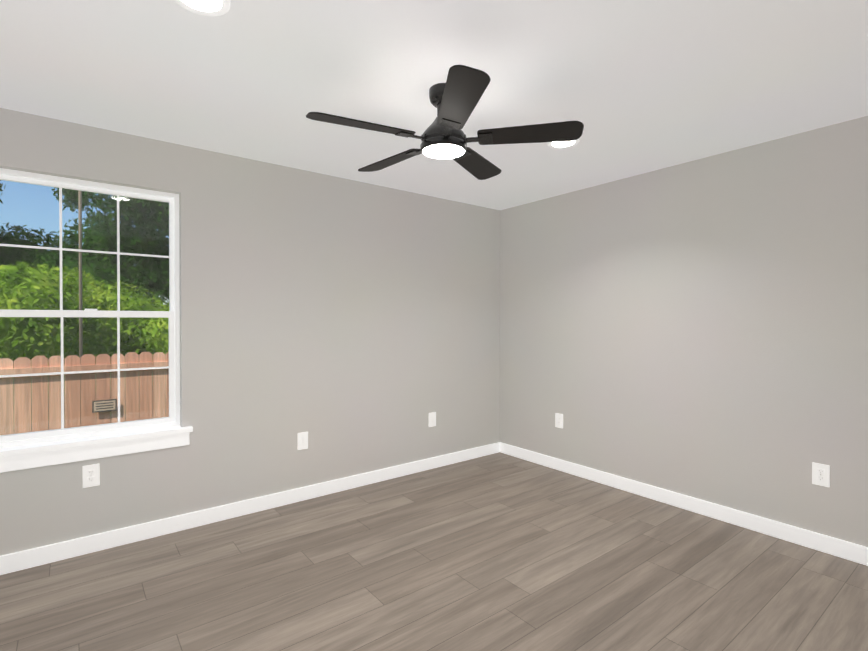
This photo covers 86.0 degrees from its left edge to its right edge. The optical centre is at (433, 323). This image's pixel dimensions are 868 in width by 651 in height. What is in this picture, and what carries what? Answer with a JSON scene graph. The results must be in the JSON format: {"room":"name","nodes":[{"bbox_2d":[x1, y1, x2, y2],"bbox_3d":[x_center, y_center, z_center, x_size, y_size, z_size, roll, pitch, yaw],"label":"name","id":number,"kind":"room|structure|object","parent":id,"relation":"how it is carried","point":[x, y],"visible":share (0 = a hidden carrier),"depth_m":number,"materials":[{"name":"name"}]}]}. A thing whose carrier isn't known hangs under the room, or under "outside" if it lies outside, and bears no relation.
{"room":"empty bedroom","nodes":[
{"label":"empty bedroom","id":0,"kind":"room"},
{"bbox_2d":[0,108,499,555],"bbox_3d":[-1.079,0.085,3.447,4.600,2.440,0.150,0,1,-38],"label":"wall","id":1,"kind":"structure","parent":0,"point":[351,327],"depth_m":3.35,"materials":[{"name":"paint"}]},
{"bbox_2d":[83,464,99,487],"bbox_3d":[-1.965,0.871,2.667,0.078,0.124,0.008,0,1,-38],"label":"electrical outlet","id":2,"kind":"object","parent":1,"relation":"attached to","point":[91,475],"visible":1,"depth_m":2.67,"materials":[{"name":"white plastic"}]},
{"bbox_2d":[0,168,192,472],"bbox_3d":[-1.990,-0.028,2.701,1.027,1.603,0.183,0,1,-38],"label":"window","id":3,"kind":"structure","parent":1,"relation":"in","point":[172,314],"depth_m":2.73,"materials":[{"name":"white plastic"}]},
{"bbox_2d":[0,442,499,574],"bbox_3d":[-1.027,1.257,3.389,4.300,0.098,0.017,0,1,-38],"label":"baseboard","id":4,"kind":"structure","parent":1,"relation":"attached to","point":[59,551],"depth_m":3.05,"materials":[{"name":"white wood"}]},
{"bbox_2d":[298,432,307,449],"bbox_3d":[-0.969,0.865,3.438,0.078,0.124,0.008,0,1,-38],"label":"electrical outlet","id":5,"kind":"object","parent":1,"relation":"attached to","point":[302,440],"visible":1,"depth_m":3.44,"materials":[{"name":"white plastic"}]},
{"bbox_2d":[429,412,435,426],"bbox_3d":[-0.015,0.860,4.178,0.078,0.124,0.008,0,1,-38],"label":"electrical outlet","id":6,"kind":"object","parent":1,"relation":"attached to","point":[432,419],"visible":1,"depth_m":4.17,"materials":[{"name":"white plastic"}]},
{"bbox_2d":[0,452,867,650],"bbox_3d":[0.161,1.367,1.856,4.600,0.100,4.200,0,1,-38],"label":"floor","id":7,"kind":"structure","parent":0,"point":[499,551],"depth_m":2.37,"materials":[{"name":"brown wood"}]},
{"bbox_2d":[0,0,867,209],"bbox_3d":[0.161,-1.183,1.837,4.600,0.120,4.200,0,1,-38],"label":"ceiling","id":8,"kind":"structure","parent":0,"point":[636,87],"depth_m":2.12,"materials":[{"name":"paint"}]},
{"bbox_2d":[174,0,229,15],"bbox_3d":[-0.803,-1.118,1.596,0.192,0.006,0.192,0,1,-38],"label":"recessed light","id":9,"kind":"object","parent":8,"relation":"in","point":[211,7],"visible":1,"depth_m":1.64,"materials":[{"name":"white"}]},
{"bbox_2d":[306,65,583,179],"bbox_3d":[0.012,-0.972,2.256,1.241,0.307,1.222,0,1,-38],"label":"fan","id":10,"kind":"object","parent":8,"relation":"hanging from","point":[455,98],"visible":1,"depth_m":2.14,"materials":[{"name":"black metal"}]},
{"bbox_2d":[547,139,578,148],"bbox_3d":[0.806,-1.127,2.899,0.192,0.006,0.192,0,1,-38],"label":"recessed light","id":11,"kind":"object","parent":8,"relation":"in","point":[562,145],"visible":0.58,"depth_m":2.92,"materials":[{"name":"white"}]},
{"bbox_2d":[500,116,867,546],"bbox_3d":[1.966,0.087,3.149,0.150,2.440,4.050,0,1,-38],"label":"wall","id":12,"kind":"structure","parent":0,"point":[698,329],"depth_m":3.15,"materials":[{"name":"paint"}]},
{"bbox_2d":[555,413,562,427],"bbox_3d":[1.111,0.860,4.131,0.008,0.124,0.078,0,1,-38],"label":"electrical outlet","id":13,"kind":"object","parent":12,"relation":"attached to","point":[558,420],"visible":1,"depth_m":4.13,"materials":[{"name":"white plastic"}]},
{"bbox_2d":[500,442,867,565],"bbox_3d":[1.855,1.258,3.166,0.017,0.098,3.840,0,1,-38],"label":"baseboard","id":14,"kind":"structure","parent":12,"relation":"attached to","point":[850,551],"depth_m":3.14,"materials":[{"name":"white wood"}]},
{"bbox_2d":[812,462,829,486],"bbox_3d":[2.231,0.871,2.684,0.008,0.124,0.078,0,1,-38],"label":"electrical outlet","id":15,"kind":"object","parent":12,"relation":"attached to","point":[821,474],"visible":1,"depth_m":2.68,"materials":[{"name":"white plastic"}]},
{"label":"outside","id":16,"kind":"structure","parent":0,"visible":0},
{"bbox_2d":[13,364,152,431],"bbox_3d":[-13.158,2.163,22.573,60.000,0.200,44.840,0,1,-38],"label":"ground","id":17,"kind":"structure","parent":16,"point":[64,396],"depth_m":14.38,"materials":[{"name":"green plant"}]},
{"bbox_2d":[78,190,82,426],"bbox_3d":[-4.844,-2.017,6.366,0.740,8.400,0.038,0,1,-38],"label":"pole","id":18,"kind":"object","parent":17,"relation":"on","point":[80,283],"depth_m":6.37,"materials":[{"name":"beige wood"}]},
{"bbox_2d":[0,180,168,368],"bbox_3d":[-7.832,-3.361,10.939,10.639,11.022,7.431,0,1,-38],"label":"trees","id":19,"kind":"object","parent":17,"relation":"on","point":[140,337],"depth_m":9.31,"materials":[{"name":"green plant"}]},
{"bbox_3d":[-4.208,1.284,5.276,7.388,1.815,0.068,0,1,-38],"label":"fence posts","id":20,"kind":"object","parent":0,"visible":0},
{"bbox_2d":[0,352,171,447],"bbox_3d":[-3.829,1.253,5.644,12.030,1.812,0.054,0,1,-38],"label":"fence","id":21,"kind":"object","parent":20,"relation":"attached to","point":[25,367],"depth_m":5.42,"materials":[{"name":"brown wood"}]},
{"bbox_2d":[92,399,116,412],"bbox_3d":[-3.916,0.975,5.532,0.240,0.140,0.010,0,1,-38],"label":"vent grille","id":22,"kind":"object","parent":21,"relation":"attached to","point":[98,403],"depth_m":5.53,"materials":[{"name":"grey metal"}]}
]}

